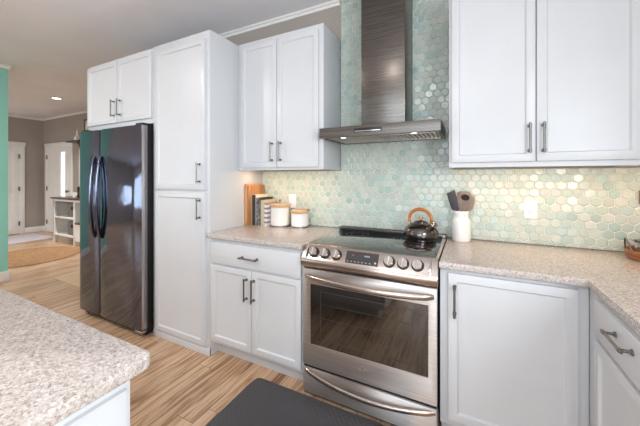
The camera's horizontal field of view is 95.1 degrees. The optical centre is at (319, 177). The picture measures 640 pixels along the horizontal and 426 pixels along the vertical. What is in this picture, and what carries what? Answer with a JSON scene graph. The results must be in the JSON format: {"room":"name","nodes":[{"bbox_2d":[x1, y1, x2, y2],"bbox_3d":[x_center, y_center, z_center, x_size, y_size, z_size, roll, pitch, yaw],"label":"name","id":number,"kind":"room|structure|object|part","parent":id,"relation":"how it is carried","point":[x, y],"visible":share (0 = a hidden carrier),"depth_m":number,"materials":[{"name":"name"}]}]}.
{"room":"kitchen","nodes":[
{"label":"kitchen","id":0,"kind":"room"},
{"bbox_2d":[0,67,7,271],"bbox_3d":[-4.287,-0.045,3.283,0.120,2.735,1.090,0,0,27],"label":"wall","id":1,"kind":"structure","parent":0,"point":[3,72],"depth_m":3.71,"materials":[{"name":"paint"}]},
{"bbox_2d":[0,64,8,68],"bbox_3d":[-4.218,-1.396,3.248,0.034,0.034,1.090,0,0,27],"label":"trim","id":2,"kind":"structure","parent":1,"relation":"attached to","point":[1,65],"depth_m":3.70,"materials":[{"name":"white paint"}]},
{"bbox_2d":[0,270,9,281],"bbox_3d":[-4.226,1.257,3.253,0.015,0.130,1.120,0,0,27],"label":"baseboard","id":3,"kind":"structure","parent":1,"relation":"attached to","point":[4,276],"depth_m":3.70,"materials":[{"name":"white paint"}]},
{"bbox_2d":[8,116,42,234],"bbox_3d":[-8.405,-0.045,4.091,0.100,2.735,6.980,0,0,27],"label":"wall","id":4,"kind":"structure","parent":0,"point":[30,131],"depth_m":6.99,"materials":[{"name":"beige paint"}]},
{"bbox_2d":[8,141,25,234],"bbox_3d":[-7.174,0.255,6.385,0.030,2.135,1.115,0,0,27],"label":"door","id":5,"kind":"structure","parent":4,"relation":"in","point":[16,150],"depth_m":6.74,"materials":[{"name":"white paint"}]},
{"bbox_2d":[8,115,42,120],"bbox_3d":[-7.579,-1.396,5.578,0.034,0.034,3.580,0,0,27],"label":"trim","id":6,"kind":"structure","parent":4,"relation":"attached to","point":[8,115],"depth_m":6.87,"materials":[{"name":"white paint"}]},
{"bbox_2d":[25,226,42,232],"bbox_3d":[-6.857,1.257,7.028,0.015,0.130,0.340,0,0,27],"label":"baseboard","id":7,"kind":"structure","parent":4,"relation":"attached to","point":[37,228],"depth_m":7.01,"materials":[{"name":"white paint"}]},
{"bbox_2d":[43,113,86,232],"bbox_3d":[-4.185,-0.045,5.926,5.780,2.735,0.100,0,0,27],"label":"wall","id":8,"kind":"structure","parent":0,"point":[63,129],"depth_m":6.70,"materials":[{"name":"beige paint"}]},
{"bbox_2d":[44,142,73,231],"bbox_3d":[-6.109,0.260,6.791,1.325,2.125,0.090,0,0,27],"label":"door","id":9,"kind":"structure","parent":8,"relation":"in","point":[58,156],"depth_m":6.86,"materials":[{"name":"white paint"}]},
{"bbox_3d":[-5.896,-0.068,6.729,0.200,1.020,0.004,0,0,27],"label":"glass pane","id":10,"kind":"part","parent":9,"relation":"part of","materials":[{"name":"white glass"}]},
{"bbox_3d":[-5.899,-0.068,6.725,0.250,1.070,0.018,0,0,27],"label":"glass frame","id":11,"kind":"part","parent":9,"relation":"part of","materials":[{"name":"white paint"}]},
{"bbox_2d":[42,111,86,120],"bbox_3d":[-4.215,-1.396,5.866,5.780,0.034,0.034,0,0,27],"label":"trim","id":12,"kind":"structure","parent":8,"relation":"attached to","point":[82,112],"depth_m":6.67,"materials":[{"name":"white paint"}]},
{"bbox_2d":[65,140,79,146],"bbox_3d":[-4.922,-0.665,6.129,1.120,0.215,0.209,0,0,27],"label":"wall shelf","id":13,"kind":"object","parent":8,"relation":"attached to","point":[71,141],"visible":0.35,"depth_m":6.17,"materials":[{"name":"brown wood"}]},
{"bbox_2d":[74,129,79,139],"bbox_3d":[-5.176,-0.900,6.247,0.120,0.255,0.120,0,0,27],"label":"candle holder","id":14,"kind":"object","parent":13,"relation":"on","point":[77,137],"visible":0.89,"depth_m":6.21,"materials":[{"name":"white ceramic"}]},
{"bbox_2d":[84,119,88,129],"bbox_3d":[-4.766,-0.993,6.062,0.420,0.440,0.020,0,0,27],"label":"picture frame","id":15,"kind":"object","parent":13,"relation":"on","point":[85,120],"visible":0.24,"depth_m":6.14,"materials":[{"name":"brown wood"}]},
{"bbox_2d":[79,149,79,186],"bbox_3d":[-5.086,-0.118,6.305,0.370,0.980,0.033,0,0,27],"label":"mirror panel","id":16,"kind":"object","parent":8,"relation":"attached to","point":[79,149],"visible":0.09,"depth_m":6.36,"materials":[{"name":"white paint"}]},
{"bbox_2d":[0,0,341,118],"bbox_3d":[-3.729,-1.463,1.730,10.575,0.100,7.180,0,0,27],"label":"ceiling","id":17,"kind":"structure","parent":0,"point":[49,47],"depth_m":2.82,"materials":[{"name":"paint"}]},
{"bbox_2d":[0,231,440,425],"bbox_3d":[-3.729,1.372,1.730,10.575,0.100,7.180,0,0,27],"label":"floor","id":18,"kind":"structure","parent":0,"point":[180,386],"depth_m":2.01,"materials":[{"name":"brown wood"}]},
{"bbox_2d":[8,233,52,244],"bbox_3d":[-6.451,1.317,6.218,1.070,0.010,0.900,0,0,27],"label":"entry rug","id":19,"kind":"object","parent":18,"relation":"on","point":[22,238],"visible":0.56,"depth_m":6.25,"materials":[{"name":"fabric"}]},
{"bbox_2d":[8,246,79,267],"bbox_3d":[-4.851,1.315,4.851,1.410,0.014,1.410,0,0,27],"label":"round rug","id":20,"kind":"object","parent":18,"relation":"on","point":[32,256],"visible":0.84,"depth_m":4.89,"materials":[{"name":"wicker"}]},
{"bbox_2d":[50,196,79,245],"bbox_3d":[-4.799,0.865,5.886,1.300,0.915,0.495,0,0,27],"label":"console","id":21,"kind":"object","parent":18,"relation":"on","point":[60,219],"visible":0.42,"depth_m":5.90,"materials":[{"name":"white paint"}]},
{"bbox_2d":[55,215,72,219],"bbox_3d":[-4.972,0.805,5.987,0.780,0.035,0.450,0,0,27],"label":"shelf","id":22,"kind":"object","parent":21,"relation":"attached to","point":[56,216],"depth_m":5.84,"materials":[{"name":"white paint"}]},
{"bbox_2d":[55,231,72,237],"bbox_3d":[-4.972,1.155,5.987,0.780,0.035,0.450,0,0,27],"label":"shelf","id":23,"kind":"object","parent":21,"relation":"attached to","point":[57,233],"depth_m":5.90,"materials":[{"name":"white paint"}]},
{"bbox_2d":[67,221,72,234],"bbox_3d":[-4.781,1.007,5.854,0.280,0.260,0.344,0,0,27],"label":"storage bin","id":24,"kind":"object","parent":21,"relation":"on","point":[69,223],"visible":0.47,"depth_m":5.73,"materials":[{"name":"grey fabric"}]},
{"bbox_2d":[67,203,72,216],"bbox_3d":[-4.781,0.657,5.854,0.280,0.260,0.344,0,0,27],"label":"storage bin","id":25,"kind":"object","parent":21,"relation":"on","point":[69,206],"visible":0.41,"depth_m":5.73,"materials":[{"name":"grey wicker"}]},
{"bbox_2d":[77,187,79,197],"bbox_3d":[-4.655,0.259,5.749,0.140,0.296,0.140,0,0,27],"label":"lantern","id":26,"kind":"object","parent":21,"relation":"on","point":[78,188],"visible":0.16,"depth_m":5.71,"materials":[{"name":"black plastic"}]},
{"bbox_2d":[52,271,79,286],"bbox_3d":[-2.795,1.319,3.964,1.170,0.007,0.890,0,0,27],"label":"mat","id":27,"kind":"object","parent":18,"relation":"on","point":[73,278],"visible":0.24,"depth_m":3.79,"materials":[{"name":"beige fabric"}]},
{"bbox_2d":[0,288,149,425],"bbox_3d":[-1.458,0.865,0.658,1.896,0.914,1.012,0,0,27],"label":"kitchen island","id":28,"kind":"object","parent":18,"relation":"on","point":[57,369],"visible":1,"depth_m":0.64,"materials":[{"name":"stone"}]},
{"bbox_3d":[-0.637,0.822,0.253,0.012,0.700,0.900,0,0,27],"label":"panel","id":29,"kind":"part","parent":28,"relation":"part of","materials":[{"name":"white paint"}]},
{"bbox_2d":[80,122,153,334],"bbox_3d":[-1.746,0.436,2.878,0.978,1.772,0.743,0,0,27],"label":"refrigerator","id":30,"kind":"object","parent":18,"relation":"on","point":[117,163],"visible":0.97,"depth_m":2.51,"materials":[{"name":"black metal"}]},
{"bbox_3d":[-2.160,0.414,2.762,0.343,1.687,0.060,0,0,27],"label":"freezer door","id":31,"kind":"part","parent":30,"relation":"part of","materials":[{"name":"black metal"}]},
{"bbox_3d":[-2.071,0.182,2.662,0.023,0.747,0.064,0,0,27],"label":"handle","id":32,"kind":"part","parent":30,"relation":"part of","materials":[{"name":"black metal"}]},
{"bbox_3d":[-1.982,0.182,2.617,0.023,0.747,0.064,0,0,27],"label":"handle","id":33,"kind":"part","parent":30,"relation":"part of","materials":[{"name":"black metal"}]},
{"bbox_3d":[-1.722,0.414,2.541,0.627,1.687,0.060,0,0,27],"label":"fridge door","id":34,"kind":"part","parent":30,"relation":"part of","materials":[{"name":"black metal"}]},
{"bbox_2d":[153,30,261,356],"bbox_3d":[-0.977,0.117,2.553,0.652,2.410,0.669,0,0,27],"label":"pantry cabinet","id":35,"kind":"object","parent":18,"relation":"on","point":[199,183],"visible":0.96,"depth_m":2.27,"materials":[{"name":"white paint"}]},
{"bbox_3d":[-1.101,0.684,2.293,0.571,1.132,0.019,0,0,27],"label":"door","id":36,"kind":"part","parent":35,"relation":"part of","materials":[{"name":"white paint"}]},
{"bbox_3d":[-1.101,-0.467,2.293,0.571,1.126,0.019,0,0,27],"label":"door","id":37,"kind":"part","parent":35,"relation":"part of","materials":[{"name":"white paint"}]},
{"bbox_3d":[-0.903,0.238,2.162,0.018,0.155,0.037,0,0,27],"label":"handle","id":38,"kind":"part","parent":35,"relation":"part of","materials":[{"name":"grey metal"}]},
{"bbox_3d":[-0.903,-0.031,2.162,0.018,0.155,0.037,0,0,27],"label":"handle","id":39,"kind":"part","parent":35,"relation":"part of","materials":[{"name":"grey metal"}]},
{"bbox_2d":[210,238,303,380],"bbox_3d":[-0.327,0.883,2.225,0.800,0.879,0.669,0,0,27],"label":"base cabinet","id":40,"kind":"object","parent":18,"relation":"on","point":[256,291],"visible":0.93,"depth_m":1.94,"materials":[{"name":"white paint"}]},
{"bbox_3d":[-0.625,0.906,2.053,0.378,0.548,0.019,0,0,27],"label":"door","id":41,"kind":"part","parent":40,"relation":"part of","materials":[{"name":"white paint"}]},
{"bbox_3d":[-0.503,0.756,1.960,0.018,0.155,0.037,0,0,27],"label":"handle","id":42,"kind":"part","parent":40,"relation":"part of","materials":[{"name":"grey metal"}]},
{"bbox_3d":[-0.480,0.546,1.948,0.155,0.018,0.037,0,0,27],"label":"handle","id":43,"kind":"part","parent":40,"relation":"part of","materials":[{"name":"grey metal"}]},
{"bbox_3d":[-0.448,0.756,1.932,0.018,0.155,0.037,0,0,27],"label":"handle","id":44,"kind":"part","parent":40,"relation":"part of","materials":[{"name":"grey metal"}]},
{"bbox_3d":[-0.454,0.542,1.966,0.762,0.152,0.019,0,0,27],"label":"drawer","id":45,"kind":"part","parent":40,"relation":"part of","materials":[{"name":"white paint"}]},
{"bbox_2d":[207,224,338,249],"bbox_3d":[-0.323,0.425,2.230,0.801,0.034,0.638,0,0,27],"label":"countertop","id":46,"kind":"structure","parent":40,"relation":"on","point":[289,237],"depth_m":2.08,"materials":[{"name":"stone"}]},
{"bbox_2d":[245,184,262,224],"bbox_3d":[-0.580,0.234,2.581,0.022,0.348,0.223,0,0,27],"label":"cutting board","id":47,"kind":"object","parent":46,"relation":"on","point":[246,185],"visible":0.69,"depth_m":2.48,"materials":[{"name":"orange wood"}]},
{"bbox_2d":[247,185,264,224],"bbox_3d":[-0.560,0.240,2.575,0.019,0.336,0.216,0,0,27],"label":"cutting board","id":48,"kind":"object","parent":46,"relation":"on","point":[252,189],"visible":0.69,"depth_m":2.50,"materials":[{"name":"brown wood"}]},
{"bbox_2d":[252,194,267,224],"bbox_3d":[-0.525,0.280,2.567,0.046,0.256,0.177,0,0,27],"label":"cookbook","id":49,"kind":"object","parent":46,"relation":"on","point":[254,197],"visible":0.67,"depth_m":2.49,"materials":[{"name":"black paper"}]},
{"bbox_2d":[256,197,272,225],"bbox_3d":[-0.482,0.292,2.551,0.040,0.233,0.182,0,0,27],"label":"cookbook","id":50,"kind":"object","parent":46,"relation":"on","point":[258,200],"visible":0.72,"depth_m":2.47,"materials":[{"name":"grey paper"}]},
{"bbox_2d":[261,199,275,225],"bbox_3d":[-0.447,0.302,2.531,0.036,0.213,0.172,0,0,27],"label":"cookbook","id":51,"kind":"object","parent":46,"relation":"on","point":[267,200],"visible":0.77,"depth_m":2.46,"materials":[{"name":"beige paper"}]},
{"bbox_2d":[264,202,277,225],"bbox_3d":[-0.417,0.313,2.510,0.030,0.190,0.162,0,0,27],"label":"cookbook","id":52,"kind":"object","parent":46,"relation":"on","point":[267,207],"visible":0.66,"depth_m":2.44,"materials":[{"name":"paper"}]},
{"bbox_2d":[270,199,289,226],"bbox_3d":[-0.335,0.297,2.453,0.170,0.223,0.170,0,0,27],"label":"canister","id":53,"kind":"object","parent":46,"relation":"on","point":[279,212],"visible":1,"depth_m":2.39,"materials":[{"name":"white ceramic"}]},
{"bbox_2d":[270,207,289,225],"bbox_3d":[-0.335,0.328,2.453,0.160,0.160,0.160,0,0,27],"label":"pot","id":54,"kind":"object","parent":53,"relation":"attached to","point":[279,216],"depth_m":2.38,"materials":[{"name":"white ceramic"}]},
{"bbox_3d":[-0.335,0.239,2.453,0.170,0.034,0.170,0,0,27],"label":"lid","id":55,"kind":"part","parent":53,"relation":"part of","materials":[{"name":"brown wood"}]},
{"bbox_2d":[290,209,308,227],"bbox_3d":[-0.166,0.333,2.401,0.152,0.150,0.152,0,0,-23],"label":"canister","id":56,"kind":"object","parent":46,"relation":"on","point":[299,217],"visible":1,"depth_m":2.34,"materials":[{"name":"white ceramic"}]},
{"bbox_3d":[-0.166,0.283,2.401,0.152,0.034,0.152,0,0,27],"label":"lid","id":57,"kind":"part","parent":56,"relation":"part of","materials":[{"name":"brown wood"}]},
{"bbox_3d":[-0.283,0.906,1.879,0.378,0.548,0.019,0,0,27],"label":"door","id":58,"kind":"part","parent":40,"relation":"part of","materials":[{"name":"white paint"}]},
{"bbox_2d":[206,378,384,425],"bbox_3d":[-0.087,1.314,1.481,0.978,0.016,0.498,0,0,27],"label":"floor mat","id":59,"kind":"object","parent":18,"relation":"on","point":[263,402],"visible":1,"depth_m":1.64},
{"bbox_2d":[301,225,445,425],"bbox_3d":[0.359,0.851,1.839,0.758,0.942,0.680,0,0,27],"label":"electric range","id":60,"kind":"object","parent":18,"relation":"on","point":[371,296],"visible":0.94,"depth_m":1.57,"materials":[{"name":"silver metal"}]},
{"bbox_3d":[-0.041,0.436,1.720,0.051,0.052,0.044,0,0,27],"label":"knob","id":61,"kind":"part","parent":60,"relation":"part of","materials":[{"name":"silver metal"}]},
{"bbox_3d":[0.024,0.436,1.688,0.051,0.052,0.044,0,0,27],"label":"knob","id":62,"kind":"part","parent":60,"relation":"part of","materials":[{"name":"silver metal"}]},
{"bbox_3d":[0.089,0.436,1.655,0.051,0.052,0.044,0,0,27],"label":"knob","id":63,"kind":"part","parent":60,"relation":"part of","materials":[{"name":"silver metal"}]},
{"bbox_3d":[0.222,0.591,1.567,0.726,0.038,0.069,0,0,27],"label":"handle","id":64,"kind":"part","parent":60,"relation":"part of","materials":[{"name":"silver metal"}]},
{"bbox_3d":[0.239,0.467,1.601,0.758,0.130,0.074,0,0,27],"label":"control panel","id":65,"kind":"part","parent":60,"relation":"part of","materials":[{"name":"silver metal"}]},
{"bbox_3d":[0.240,1.209,1.604,0.750,0.147,0.033,0,0,27],"label":"storage drawer","id":66,"kind":"part","parent":60,"relation":"part of","materials":[{"name":"silver metal"}]},
{"bbox_3d":[0.231,1.172,1.575,0.730,0.064,0.044,0,0,27],"label":"handle","id":67,"kind":"part","parent":60,"relation":"part of","materials":[{"name":"silver metal"}]},
{"bbox_3d":[0.240,0.830,1.603,0.750,0.572,0.035,0,0,27],"label":"oven door","id":68,"kind":"part","parent":60,"relation":"part of","materials":[{"name":"silver metal"}]},
{"bbox_3d":[0.244,0.537,1.612,0.746,0.020,0.030,0,0,27],"label":"rail","id":69,"kind":"part","parent":60,"relation":"part of","materials":[{"name":"black plastic"}]},
{"bbox_3d":[0.244,1.202,1.612,0.746,0.180,0.030,0,0,27],"label":"rail","id":70,"kind":"part","parent":60,"relation":"part of","materials":[{"name":"silver metal"}]},
{"bbox_2d":[308,229,443,256],"bbox_3d":[0.369,0.404,1.860,0.734,0.004,0.505,0,0,27],"label":"cooktop","id":71,"kind":"object","parent":60,"relation":"in","point":[375,240],"depth_m":1.80,"materials":[{"name":"black glass"}]},
{"bbox_3d":[0.381,0.411,1.883,0.758,0.012,0.582,0,0,27],"label":"cooktop frame","id":72,"kind":"part","parent":60,"relation":"part of","materials":[{"name":"silver metal"}]},
{"bbox_3d":[0.357,0.436,1.519,0.051,0.052,0.044,0,0,27],"label":"knob","id":73,"kind":"part","parent":60,"relation":"part of","materials":[{"name":"silver metal"}]},
{"bbox_3d":[0.498,0.399,2.114,0.758,0.036,0.064,0,0,27],"label":"vent trim","id":74,"kind":"part","parent":60,"relation":"part of","materials":[{"name":"black metal"}]},
{"bbox_3d":[0.420,0.436,1.487,0.051,0.052,0.044,0,0,27],"label":"knob","id":75,"kind":"part","parent":60,"relation":"part of","materials":[{"name":"silver metal"}]},
{"bbox_3d":[0.483,0.436,1.455,0.051,0.052,0.044,0,0,27],"label":"knob","id":76,"kind":"part","parent":60,"relation":"part of","materials":[{"name":"silver metal"}]},
{"bbox_2d":[404,208,438,241],"bbox_3d":[0.648,0.298,1.881,0.212,0.205,0.212,0,0,18],"label":"tea kettle","id":77,"kind":"object","parent":60,"relation":"on","point":[420,230],"visible":1,"depth_m":1.81,"materials":[{"name":"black metal"}]},
{"bbox_3d":[0.645,0.247,1.884,0.167,0.102,0.016,0,0,43],"label":"loop handle","id":78,"kind":"part","parent":77,"relation":"part of","materials":[{"name":"orange wood"}]},
{"bbox_3d":[0.648,0.283,1.881,0.086,0.017,0.086,0,0,43],"label":"lid","id":79,"kind":"part","parent":77,"relation":"part of","materials":[{"name":"black metal"}]},
{"bbox_2d":[440,268,588,425],"bbox_3d":[0.971,0.883,1.569,0.564,0.879,0.669,0,0,27],"label":"base cabinet","id":80,"kind":"object","parent":18,"relation":"on","point":[514,351],"visible":0.84,"depth_m":1.30,"materials":[{"name":"white paint"}]},
{"bbox_3d":[0.636,0.587,1.385,0.018,0.155,0.037,0,0,27],"label":"handle","id":81,"kind":"part","parent":80,"relation":"part of","materials":[{"name":"grey metal"}]},
{"bbox_2d":[589,288,598,425],"bbox_3d":[1.500,0.883,1.285,0.633,0.879,0.699,0,0,27],"label":"base cabinet","id":82,"kind":"object","parent":18,"relation":"on","point":[592,295],"visible":0.02,"depth_m":1.18,"materials":[{"name":"white paint"}]},
{"bbox_2d":[594,297,639,425],"bbox_3d":[1.190,0.883,0.735,0.686,0.879,0.560,0,0,27],"label":"base cabinet","id":83,"kind":"object","parent":18,"relation":"on","point":[617,343],"visible":0.96,"depth_m":0.96,"materials":[{"name":"white paint"}]},
{"bbox_3d":[0.910,0.506,0.901,0.037,0.018,0.136,0,0,27],"label":"handle","id":84,"kind":"part","parent":83,"relation":"part of","materials":[{"name":"grey metal"}]},
{"bbox_3d":[0.923,0.895,0.865,0.019,0.570,0.528,0,0,27],"label":"door","id":85,"kind":"part","parent":83,"relation":"part of","materials":[{"name":"white paint"}]},
{"bbox_3d":[0.712,0.883,-0.211,0.686,0.879,0.550,0,0,27],"label":"base cabinet","id":86,"kind":"object","parent":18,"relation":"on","visible":0},
{"bbox_2d":[439,237,639,333],"bbox_3d":[0.878,0.425,0.687,1.198,0.034,2.310,0,0,27],"label":"countertop","id":87,"kind":"structure","parent":86,"relation":"on","point":[612,276],"depth_m":1.35,"materials":[{"name":"stone"}]},
{"bbox_2d":[452,210,470,241],"bbox_3d":[0.906,0.312,1.879,0.110,0.192,0.110,0,0,27],"label":"utensil crock","id":88,"kind":"object","parent":87,"relation":"on","point":[461,223],"visible":0.95,"depth_m":1.84,"materials":[{"name":"white ceramic"}]},
{"bbox_2d":[447,190,458,210],"bbox_3d":[0.880,0.238,1.894,0.113,0.309,0.019,0,0,31],"label":"spatula","id":89,"kind":"object","parent":88,"relation":"in","point":[452,198],"visible":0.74,"depth_m":1.90,"materials":[{"name":"grey plastic"}]},
{"bbox_2d":[457,191,470,210],"bbox_3d":[0.910,0.240,1.855,0.013,0.302,0.086,0,0,-42],"label":"slotted spoon","id":90,"kind":"object","parent":88,"relation":"in","point":[463,197],"visible":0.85,"depth_m":1.85,"materials":[{"name":"brown wood"}]},
{"bbox_2d":[466,195,474,210],"bbox_3d":[0.942,0.253,1.885,0.098,0.279,0.013,0,0,24],"label":"wooden spoon","id":91,"kind":"object","parent":88,"relation":"in","point":[472,199],"visible":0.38,"depth_m":1.87,"materials":[{"name":"brown wood"}]},
{"bbox_2d":[624,237,639,261],"bbox_3d":[1.660,0.355,1.412,0.282,0.106,0.276,0,0,27],"label":"serving tray","id":92,"kind":"object","parent":87,"relation":"on","point":[629,251],"visible":0.95,"depth_m":1.45,"materials":[{"name":"brown wood"}]},
{"bbox_3d":[1.543,0.336,1.471,0.020,0.068,0.077,0,0,27],"label":"handle","id":93,"kind":"part","parent":92,"relation":"part of","materials":[{"name":"grey metal"}]},
{"bbox_2d":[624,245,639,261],"bbox_3d":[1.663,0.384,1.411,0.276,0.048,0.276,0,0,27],"label":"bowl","id":94,"kind":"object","parent":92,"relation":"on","point":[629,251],"depth_m":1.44,"materials":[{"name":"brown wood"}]},
{"bbox_2d":[634,239,639,251],"bbox_3d":[1.641,0.358,1.489,0.058,0.075,0.058,0,0,27],"label":"glass jar","id":95,"kind":"object","parent":92,"relation":"in","point":[636,241],"visible":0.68,"depth_m":1.49,"materials":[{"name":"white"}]},
{"bbox_2d":[226,0,639,251],"bbox_3d":[0.016,-0.045,2.492,4.575,2.735,0.124,0,0,27],"label":"wall","id":96,"kind":"structure","parent":0,"point":[343,0],"depth_m":2.08,"materials":[{"name":"green tile"}]},
{"bbox_2d":[87,48,153,130],"bbox_3d":[-1.719,-0.767,2.928,1.008,0.629,0.669,0,0,27],"label":"upper cabinet","id":97,"kind":"object","parent":96,"relation":"attached to","point":[120,92],"visible":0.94,"depth_m":2.64,"materials":[{"name":"white paint"}]},
{"bbox_3d":[-2.070,-0.777,2.782,0.494,0.562,0.019,0,0,27],"label":"door","id":98,"kind":"part","parent":97,"relation":"part of","materials":[{"name":"white paint"}]},
{"bbox_3d":[-1.624,-0.777,2.557,0.492,0.562,0.019,0,0,27],"label":"door","id":99,"kind":"part","parent":97,"relation":"part of","materials":[{"name":"white paint"}]},
{"bbox_2d":[219,0,339,37],"bbox_3d":[-0.952,-1.396,2.897,2.483,0.034,0.034,0,0,27],"label":"trim","id":100,"kind":"structure","parent":96,"relation":"attached to","point":[335,3],"depth_m":2.57,"materials":[{"name":"white paint"}]},
{"bbox_2d":[239,23,340,170],"bbox_3d":[-0.267,-0.574,2.364,0.782,1.039,0.366,0,0,27],"label":"upper cabinet","id":101,"kind":"object","parent":96,"relation":"attached to","point":[289,82],"visible":1,"depth_m":2.22,"materials":[{"name":"white paint"}]},
{"bbox_3d":[-0.487,-0.565,2.322,0.351,0.982,0.019,0,0,27],"label":"door","id":102,"kind":"part","parent":101,"relation":"part of","materials":[{"name":"white paint"}]},
{"bbox_3d":[-0.376,-0.194,2.235,0.018,0.155,0.037,0,0,27],"label":"handle","id":103,"kind":"part","parent":101,"relation":"part of","materials":[{"name":"grey metal"}]},
{"bbox_3d":[-0.306,-0.194,2.200,0.018,0.155,0.037,0,0,27],"label":"handle","id":104,"kind":"part","parent":101,"relation":"part of","materials":[{"name":"grey metal"}]},
{"bbox_3d":[-0.167,-0.565,2.161,0.353,0.982,0.019,0,0,27],"label":"door","id":105,"kind":"part","parent":101,"relation":"part of","materials":[{"name":"white paint"}]},
{"bbox_2d":[319,0,445,144],"bbox_3d":[0.424,-0.834,1.971,0.750,1.155,0.427,0,0,27],"label":"range hood","id":106,"kind":"object","parent":96,"relation":"attached to","point":[386,25],"visible":1,"depth_m":1.90,"materials":[{"name":"silver metal"}]},
{"bbox_2d":[262,0,639,251],"bbox_3d":[0.701,-0.502,2.075,2.771,1.817,0.008,0,0,27],"label":"tile backsplash","id":107,"kind":"structure","parent":96,"relation":"attached to","point":[634,186],"depth_m":2.02,"materials":[{"name":"tile"}]},
{"bbox_2d":[289,194,295,207],"bbox_3d":[-0.240,0.209,2.543,0.072,0.117,0.010,0,0,27],"label":"wall outlet","id":108,"kind":"object","parent":107,"relation":"attached to","point":[292,197],"visible":0.85,"depth_m":2.54,"materials":[{"name":"white plastic"}]},
{"bbox_2d":[524,200,536,218],"bbox_3d":[1.278,0.195,1.777,0.066,0.114,0.009,0,0,27],"label":"wall outlet","id":109,"kind":"object","parent":107,"relation":"attached to","point":[530,206],"visible":1,"depth_m":1.77,"materials":[{"name":"white plastic"}]},
{"bbox_2d":[449,0,639,168],"bbox_3d":[1.179,-0.574,1.623,0.835,1.039,0.386,0,0,27],"label":"upper cabinet","id":110,"kind":"object","parent":96,"relation":"attached to","point":[533,83],"visible":1,"depth_m":1.47,"materials":[{"name":"white paint"}]},
{"bbox_3d":[0.927,-0.569,1.586,0.390,0.974,0.019,0,0,27],"label":"door","id":111,"kind":"part","parent":110,"relation":"part of","materials":[{"name":"white paint"}]},
{"bbox_3d":[1.065,-0.199,1.485,0.018,0.155,0.037,0,0,27],"label":"handle","id":112,"kind":"part","parent":110,"relation":"part of","materials":[{"name":"grey metal"}]},
{"bbox_3d":[1.117,-0.199,1.459,0.018,0.155,0.037,0,0,27],"label":"handle","id":113,"kind":"part","parent":110,"relation":"part of","materials":[{"name":"grey metal"}]},
{"bbox_3d":[1.281,-0.569,1.407,0.392,0.974,0.019,0,0,27],"label":"door","id":114,"kind":"part","parent":110,"relation":"part of","materials":[{"name":"white paint"}]}
]}

